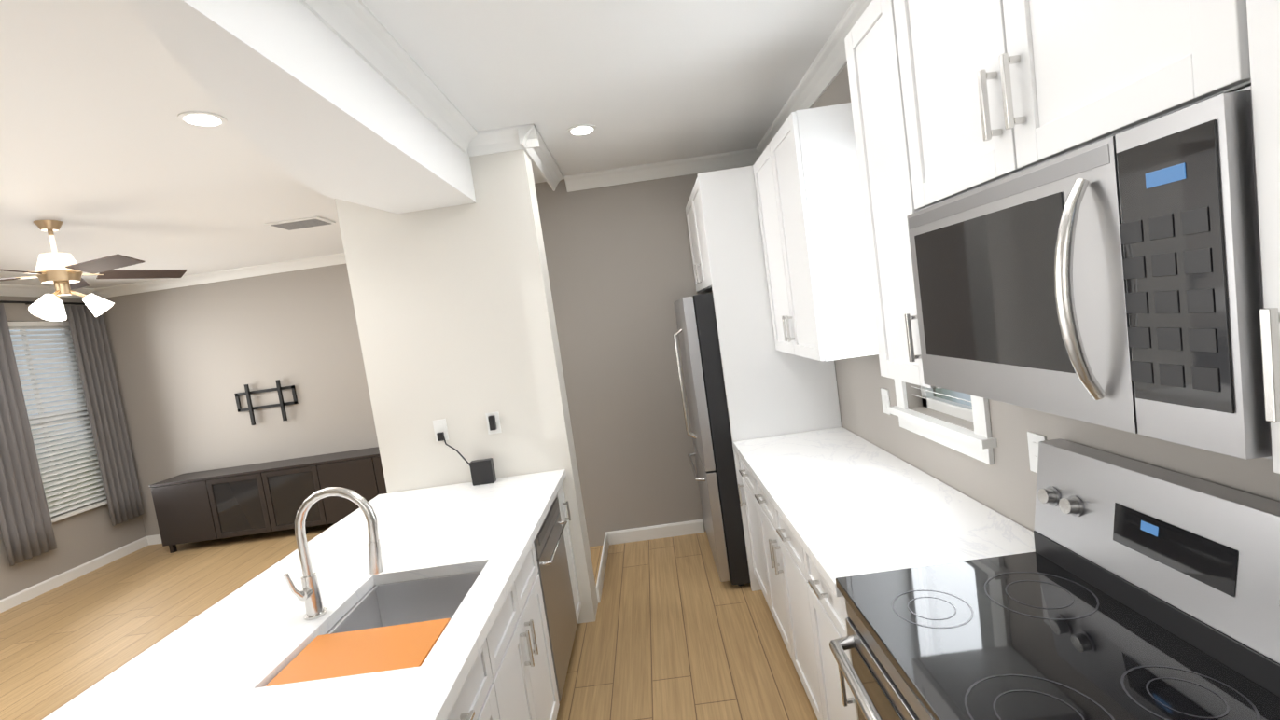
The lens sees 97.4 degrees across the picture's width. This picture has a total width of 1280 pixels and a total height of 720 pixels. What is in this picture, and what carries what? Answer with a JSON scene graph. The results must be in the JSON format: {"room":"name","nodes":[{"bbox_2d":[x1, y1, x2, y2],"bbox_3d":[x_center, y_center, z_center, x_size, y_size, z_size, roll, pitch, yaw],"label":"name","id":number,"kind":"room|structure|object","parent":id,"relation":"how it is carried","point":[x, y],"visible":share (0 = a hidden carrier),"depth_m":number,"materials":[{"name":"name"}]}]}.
{"room":"kitchen","nodes":[
{"label":"kitchen","id":0,"kind":"room"},
{"bbox_2d":[0,295,146,599],"bbox_3d":[-5.626,0.937,2.152,0.120,2.780,7.740,-8,4,1],"label":"wall","id":1,"kind":"structure","parent":0,"point":[86,536],"depth_m":5.31,"materials":[{"name":"grey paint"}]},
{"bbox_2d":[0,300,85,305],"bbox_3d":[-5.665,-0.529,5.201,0.103,0.040,1.400,-8,4,1],"label":"curtain rod","id":2,"kind":"object","parent":1,"relation":"attached to","point":[32,302],"visible":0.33,"depth_m":5.18,"materials":[{"name":"black metal"}]},
{"bbox_2d":[0,303,56,566],"bbox_3d":[-5.479,0.624,4.860,0.077,2.240,0.390,-8,4,1],"label":"curtain","id":3,"kind":"object","parent":2,"relation":"hanging from","point":[26,527],"visible":1,"depth_m":4.92,"materials":[{"name":"grey fabric"}]},
{"bbox_2d":[65,305,144,526],"bbox_3d":[-5.473,0.556,5.768,0.077,2.240,0.370,-8,4,1],"label":"curtain","id":4,"kind":"object","parent":2,"relation":"hanging from","point":[94,358],"visible":0.96,"depth_m":5.75,"materials":[{"name":"grey fabric"}]},
{"bbox_2d":[0,283,97,298],"bbox_3d":[-5.710,-0.403,2.052,0.088,0.095,7.740,-8,4,1],"label":"crown molding","id":5,"kind":"structure","parent":1,"relation":"attached to","point":[6,290],"depth_m":5.26,"materials":[{"name":"white"}]},
{"bbox_2d":[19,328,107,523],"bbox_3d":[-5.590,0.561,5.312,0.150,1.870,0.880,-8,4,1],"label":"window","id":6,"kind":"structure","parent":1,"relation":"in","point":[76,512],"depth_m":5.47,"materials":[{"name":"white"}]},
{"bbox_2d":[7,320,106,516],"bbox_3d":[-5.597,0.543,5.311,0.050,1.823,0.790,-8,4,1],"label":"window blind","id":7,"kind":"object","parent":6,"relation":"attached to","point":[47,325],"visible":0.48,"depth_m":5.40,"materials":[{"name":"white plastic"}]},
{"bbox_2d":[0,536,149,612],"bbox_3d":[-5.374,2.251,2.249,0.014,0.100,7.740,-8,4,1],"label":"baseboard","id":8,"kind":"structure","parent":1,"relation":"attached to","point":[12,601],"depth_m":5.26,"materials":[{"name":"white wood"}]},
{"bbox_2d":[103,263,378,536],"bbox_3d":[-3.670,0.374,6.038,4.020,2.780,0.120,-8,4,1],"label":"wall","id":9,"kind":"structure","parent":0,"point":[189,361],"depth_m":5.96,"materials":[{"name":"grey paint"}]},
{"bbox_2d":[145,534,162,544],"bbox_3d":[-3.469,1.700,6.069,3.750,0.100,0.014,-8,4,1],"label":"baseboard","id":10,"kind":"structure","parent":9,"relation":"attached to","point":[155,539],"depth_m":6.09,"materials":[{"name":"white wood"}]},
{"bbox_2d":[93,252,346,298],"bbox_3d":[-3.812,-0.951,5.835,3.690,0.095,0.088,-8,4,1],"label":"crown molding","id":11,"kind":"structure","parent":9,"relation":"attached to","point":[336,258],"depth_m":5.84,"materials":[{"name":"white wood"}]},
{"bbox_2d":[234,379,298,425],"bbox_3d":[-3.963,0.451,5.961,0.640,0.440,0.045,-8,4,1],"label":"bracket","id":12,"kind":"object","parent":9,"relation":"attached to","point":[247,393],"visible":0.98,"depth_m":5.95,"materials":[{"name":"black metal"}]},
{"bbox_2d":[0,523,817,719],"bbox_3d":[-2.037,1.867,2.198,7.030,0.060,8.040,-8,4,1],"label":"floor","id":13,"kind":"structure","parent":0,"point":[676,630],"depth_m":3.44,"materials":[{"name":"brown wood"}]},
{"bbox_2d":[148,446,387,553],"bbox_3d":[-3.450,1.399,5.825,2.840,0.725,0.425,-8,4,1],"label":"tv console","id":14,"kind":"object","parent":13,"relation":"on","point":[232,502],"visible":0.69,"depth_m":5.62,"materials":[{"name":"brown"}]},
{"bbox_2d":[334,149,598,624],"bbox_3d":[-0.978,0.202,3.255,1.063,2.780,0.210,-8,4,1],"label":"wall","id":15,"kind":"structure","parent":13,"relation":"on","point":[455,317],"depth_m":3.13,"materials":[{"name":"white paint"}]},
{"bbox_2d":[432,418,448,442],"bbox_3d":[-1.120,0.396,3.150,0.072,0.120,0.029,-8,4,1],"label":"outlet","id":16,"kind":"object","parent":15,"relation":"attached to","point":[440,429],"depth_m":3.16,"materials":[{"name":"white plastic"}]},
{"bbox_2d":[443,434,469,465],"bbox_3d":[-1.021,0.501,3.130,0.157,0.204,0.063,-8,4,1],"label":"cord","id":17,"kind":"object","parent":16,"relation":"attached to","point":[460,454],"visible":0.73,"depth_m":3.11,"materials":[{"name":"black plastic"}]},
{"bbox_2d":[485,411,501,434],"bbox_3d":[-0.823,0.355,3.142,0.072,0.120,0.034,-8,4,1],"label":"outlet","id":18,"kind":"object","parent":15,"relation":"attached to","point":[493,421],"depth_m":3.15,"materials":[{"name":"white plastic"}]},
{"bbox_2d":[375,532,562,719],"bbox_3d":[-0.742,1.229,2.002,0.717,0.868,0.776,-8,4,1],"label":"base cabinet","id":19,"kind":"object","parent":13,"relation":"on","point":[519,669],"depth_m":2.11,"materials":[{"name":"white paint"}]},
{"bbox_2d":[445,614,514,719],"bbox_3d":[-0.747,1.277,1.363,0.717,0.868,0.736,-8,4,1],"label":"base cabinet","id":20,"kind":"object","parent":13,"relation":"on","point":[485,692],"depth_m":1.60,"materials":[{"name":"white paint"}]},
{"bbox_2d":[41,469,566,719],"bbox_3d":[-0.948,0.959,1.239,1.070,0.249,3.916,-8,4,1],"label":"countertop","id":21,"kind":"structure","parent":20,"relation":"on","point":[232,655],"depth_m":1.79,"materials":[{"name":"white stone"}]},
{"bbox_2d":[283,486,383,620],"bbox_3d":[-0.944,0.594,1.733,0.276,0.399,0.108,-8,4,1],"label":"faucet","id":22,"kind":"object","parent":21,"relation":"on","point":[309,594],"visible":0.98,"depth_m":1.74,"materials":[{"name":"silver metal"}]},
{"bbox_2d":[265,618,450,686],"bbox_3d":[-0.754,0.809,1.536,0.399,0.028,0.246,-8,4,1],"label":"cutting board","id":23,"kind":"object","parent":21,"relation":"on","point":[365,651],"visible":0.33,"depth_m":1.53,"materials":[{"name":"orange wood"}]},
{"bbox_2d":[469,458,496,486],"bbox_3d":[-0.868,0.618,3.105,0.120,0.130,0.050,-8,4,1],"label":"box","id":24,"kind":"object","parent":21,"relation":"on","point":[482,471],"visible":1,"depth_m":3.08,"materials":[{"name":"black plastic"}]},
{"bbox_2d":[538,484,581,691],"bbox_3d":[-0.738,1.177,2.691,0.717,0.868,0.738,-8,4,1],"label":"dishwasher","id":25,"kind":"object","parent":13,"relation":"on","point":[554,535],"depth_m":2.73,"materials":[{"name":"silver metal"}]},
{"bbox_2d":[562,486,581,603],"bbox_3d":[-0.735,1.146,3.114,0.717,0.868,0.201,-8,4,1],"label":"base cabinet","id":26,"kind":"object","parent":13,"relation":"on","point":[564,504],"depth_m":3.17,"materials":[{"name":"white paint"}]},
{"bbox_2d":[672,292,750,585],"bbox_3d":[0.735,0.430,3.755,0.855,1.780,0.905,-8,4,1],"label":"refrigerator","id":27,"kind":"object","parent":13,"relation":"on","point":[710,434],"visible":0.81,"depth_m":3.33,"materials":[{"name":"silver metal"}]},
{"bbox_2d":[737,456,764,595],"bbox_3d":[0.930,0.916,3.045,0.610,0.868,0.494,-8,4,1],"label":"base cabinet","id":28,"kind":"object","parent":13,"relation":"on","point":[744,472],"depth_m":3.19,"materials":[{"name":"white paint"}]},
{"bbox_2d":[697,166,841,591],"bbox_3d":[0.810,0.117,3.253,0.637,2.450,0.030,-8,4,1],"label":"panel","id":29,"kind":"object","parent":13,"relation":"on","point":[771,390],"visible":0.46,"depth_m":3.23,"materials":[{"name":"white paint"}]},
{"bbox_2d":[745,465,812,707],"bbox_3d":[0.926,0.963,2.422,0.610,0.868,0.989,-8,4,1],"label":"base cabinet","id":30,"kind":"object","parent":13,"relation":"on","point":[774,544],"depth_m":2.44,"materials":[{"name":"white paint"}]},
{"bbox_2d":[733,427,1035,597],"bbox_3d":[0.851,0.515,2.388,0.637,0.040,1.747,-8,4,1],"label":"countertop","id":31,"kind":"structure","parent":30,"relation":"on","point":[845,502],"depth_m":1.98,"materials":[{"name":"white stone"}]},
{"bbox_2d":[790,530,857,719],"bbox_3d":[0.922,1.010,1.798,0.610,0.868,0.495,-8,4,1],"label":"base cabinet","id":32,"kind":"object","parent":13,"relation":"on","point":[807,606],"depth_m":1.88,"materials":[{"name":"white paint"}]},
{"bbox_2d":[829,438,1279,719],"bbox_3d":[0.846,0.888,1.157,0.698,1.225,0.757,-8,4,1],"label":"range","id":33,"kind":"object","parent":13,"relation":"on","point":[1131,590],"visible":1,"depth_m":1.13,"materials":[{"name":"silver metal"}]},
{"bbox_2d":[0,0,853,288],"bbox_3d":[-2.433,-0.948,1.990,7.030,0.080,8.040,-8,4,1],"label":"ceiling","id":34,"kind":"structure","parent":0,"point":[104,151],"depth_m":2.55,"materials":[{"name":"white paint"}]},
{"bbox_2d":[0,220,186,321],"bbox_3d":[-3.583,-0.549,3.438,1.239,0.598,1.199,-8,4,1],"label":"ceiling fan","id":35,"kind":"object","parent":34,"relation":"hanging from","point":[62,272],"visible":1,"depth_m":3.43,"materials":[{"name":"gold metal"}]},
{"bbox_2d":[177,111,227,127],"bbox_3d":[-1.845,-1.014,2.372,0.170,0.007,0.170,-8,4,1],"label":"recessed light","id":36,"kind":"object","parent":34,"relation":"in","point":[202,118],"visible":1,"depth_m":2.36,"materials":[{"name":"white plastic"}]},
{"bbox_2d":[264,216,335,230],"bbox_3d":[-2.604,-1.048,4.320,0.400,0.015,0.260,-8,4,1],"label":"ceiling vent","id":37,"kind":"object","parent":34,"relation":"in","point":[301,223],"visible":1,"depth_m":4.29,"materials":[{"name":"white metal"}]},
{"bbox_2d":[125,0,476,213],"bbox_3d":[-1.200,-0.804,0.593,0.540,0.339,4.946,-8,4,1],"label":"soffit","id":38,"kind":"structure","parent":34,"relation":"attached to","point":[299,90],"depth_m":1.73,"materials":[{"name":"white paint"}]},
{"bbox_2d":[299,0,488,156],"bbox_3d":[-0.906,-0.970,0.584,0.088,0.095,4.940,-8,4,1],"label":"crown molding","id":39,"kind":"structure","parent":34,"relation":"attached to","point":[360,30],"depth_m":2.05,"materials":[{"name":"white wood"}]},
{"bbox_2d":[567,124,597,136],"bbox_3d":[-0.325,-1.285,3.144,0.170,0.007,0.170,-8,4,1],"label":"recessed light","id":40,"kind":"object","parent":34,"relation":"in","point":[580,130],"visible":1,"depth_m":3.13,"materials":[{"name":"white plastic"}]},
{"bbox_2d":[534,165,752,546],"bbox_3d":[-0.348,0.036,4.296,2.950,2.780,0.120,-8,4,1],"label":"wall","id":41,"kind":"structure","parent":0,"point":[619,264],"depth_m":4.22,"materials":[{"name":"grey paint"}]},
{"bbox_2d":[507,123,567,191],"bbox_3d":[-0.606,-1.228,3.492,0.116,0.095,1.078,-8,4,1],"label":"crown molding","id":42,"kind":"structure","parent":41,"relation":"attached to","point":[526,137],"depth_m":3.21,"materials":[{"name":"white wood"}]},
{"bbox_2d":[596,531,612,602],"bbox_3d":[-0.255,1.409,3.892,0.014,0.100,0.890,-8,4,1],"label":"baseboard","id":43,"kind":"structure","parent":41,"relation":"attached to","point":[607,541],"depth_m":3.81,"materials":[{"name":"white wood"}]},
{"bbox_2d":[608,519,704,544],"bbox_3d":[0.129,1.324,4.323,0.720,0.100,0.014,-8,4,1],"label":"baseboard","id":44,"kind":"structure","parent":41,"relation":"attached to","point":[655,532],"depth_m":4.32,"materials":[{"name":"white wood"}]},
{"bbox_2d":[567,148,756,192],"bbox_3d":[0.097,-1.370,4.082,1.472,0.095,0.090,-8,4,1],"label":"crown molding","id":45,"kind":"structure","parent":41,"relation":"attached to","point":[741,158],"depth_m":4.08,"materials":[{"name":"white wood"}]},
{"bbox_2d":[811,63,1279,531],"bbox_3d":[1.152,0.051,1.254,0.120,2.780,6.170,-8,4,1],"label":"wall","id":46,"kind":"structure","parent":0,"point":[1006,483],"depth_m":1.76,"materials":[{"name":"grey paint"}]},
{"bbox_2d":[685,177,712,292],"bbox_3d":[0.671,-0.816,3.679,0.665,0.630,0.950,-8,4,1],"label":"upper cabinet","id":47,"kind":"object","parent":46,"relation":"attached to","point":[698,244],"visible":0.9,"depth_m":3.63,"materials":[{"name":"white paint"}]},
{"bbox_2d":[753,0,872,160],"bbox_3d":[0.869,-1.339,2.199,0.088,0.095,3.840,-8,4,1],"label":"crown molding","id":48,"kind":"structure","parent":46,"relation":"attached to","point":[831,59],"depth_m":2.69,"materials":[{"name":"white wood"}]},
{"bbox_2d":[752,102,878,361],"bbox_3d":[0.847,-0.561,2.768,0.357,1.050,0.827,-8,4,1],"label":"upper cabinet","id":49,"kind":"object","parent":46,"relation":"attached to","point":[807,181],"visible":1,"depth_m":2.38,"materials":[{"name":"white paint"}]},
{"bbox_2d":[880,388,890,415],"bbox_3d":[1.129,0.191,2.583,0.008,0.115,0.070,-8,4,1],"label":"outlet","id":50,"kind":"object","parent":46,"relation":"attached to","point":[885,400],"depth_m":2.58,"materials":[{"name":"white plastic"}]},
{"bbox_2d":[844,0,939,389],"bbox_3d":[0.839,-0.472,1.594,0.357,1.050,0.317,-8,4,1],"label":"upper cabinet","id":51,"kind":"object","parent":46,"relation":"attached to","point":[872,59],"visible":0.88,"depth_m":1.59,"materials":[{"name":"white paint"}]},
{"bbox_2d":[889,379,997,464],"bbox_3d":[1.082,-0.284,2.082,0.135,1.200,0.680,-8,4,1],"label":"window","id":52,"kind":"structure","parent":46,"relation":"in","point":[979,442],"depth_m":2.05,"materials":[{"name":"white wood"}]},
{"bbox_2d":[911,386,972,412],"bbox_3d":[1.092,-0.302,2.080,0.037,0.971,0.484,-8,4,1],"label":"window blind","id":53,"kind":"object","parent":52,"relation":"attached to","point":[945,396],"visible":0.04,"depth_m":2.11,"materials":[{"name":"white"}]},
{"bbox_2d":[1027,431,1046,473],"bbox_3d":[1.123,0.265,1.586,0.008,0.115,0.070,-8,4,1],"label":"outlet","id":54,"kind":"object","parent":46,"relation":"attached to","point":[1034,439],"depth_m":1.60,"materials":[{"name":"white plastic"}]},
{"bbox_2d":[892,0,1251,209],"bbox_3d":[0.803,-0.660,1.020,0.357,0.585,0.793,-8,4,1],"label":"upper cabinet","id":55,"kind":"object","parent":46,"relation":"attached to","point":[994,90],"visible":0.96,"depth_m":0.96,"materials":[{"name":"white paint"}]},
{"bbox_2d":[906,85,1272,459],"bbox_3d":[0.850,-0.143,1.058,0.408,0.445,0.791,-8,4,1],"label":"microwave","id":56,"kind":"object","parent":55,"relation":"attached to","point":[1115,282],"visible":1,"depth_m":0.83,"materials":[{"name":"silver metal"}]},
{"bbox_2d":[1246,0,1279,473],"bbox_3d":[0.832,-0.389,0.488,0.357,1.050,0.299,-8,4,1],"label":"upper cabinet","id":57,"kind":"object","parent":46,"relation":"attached to","point":[1263,21],"visible":1,"depth_m":0.63,"materials":[{"name":"white paint"}]},
{"label":"outside","id":58,"kind":"structure","parent":0,"visible":0},
{"bbox_2d":[935,388,972,406],"bbox_3d":[1.184,-0.309,2.079,0.005,1.240,0.700,-8,4,1],"label":"window pane","id":59,"kind":"object","parent":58,"point":[956,395],"depth_m":2.23,"materials":[{"name":"clear glass"}]}
]}

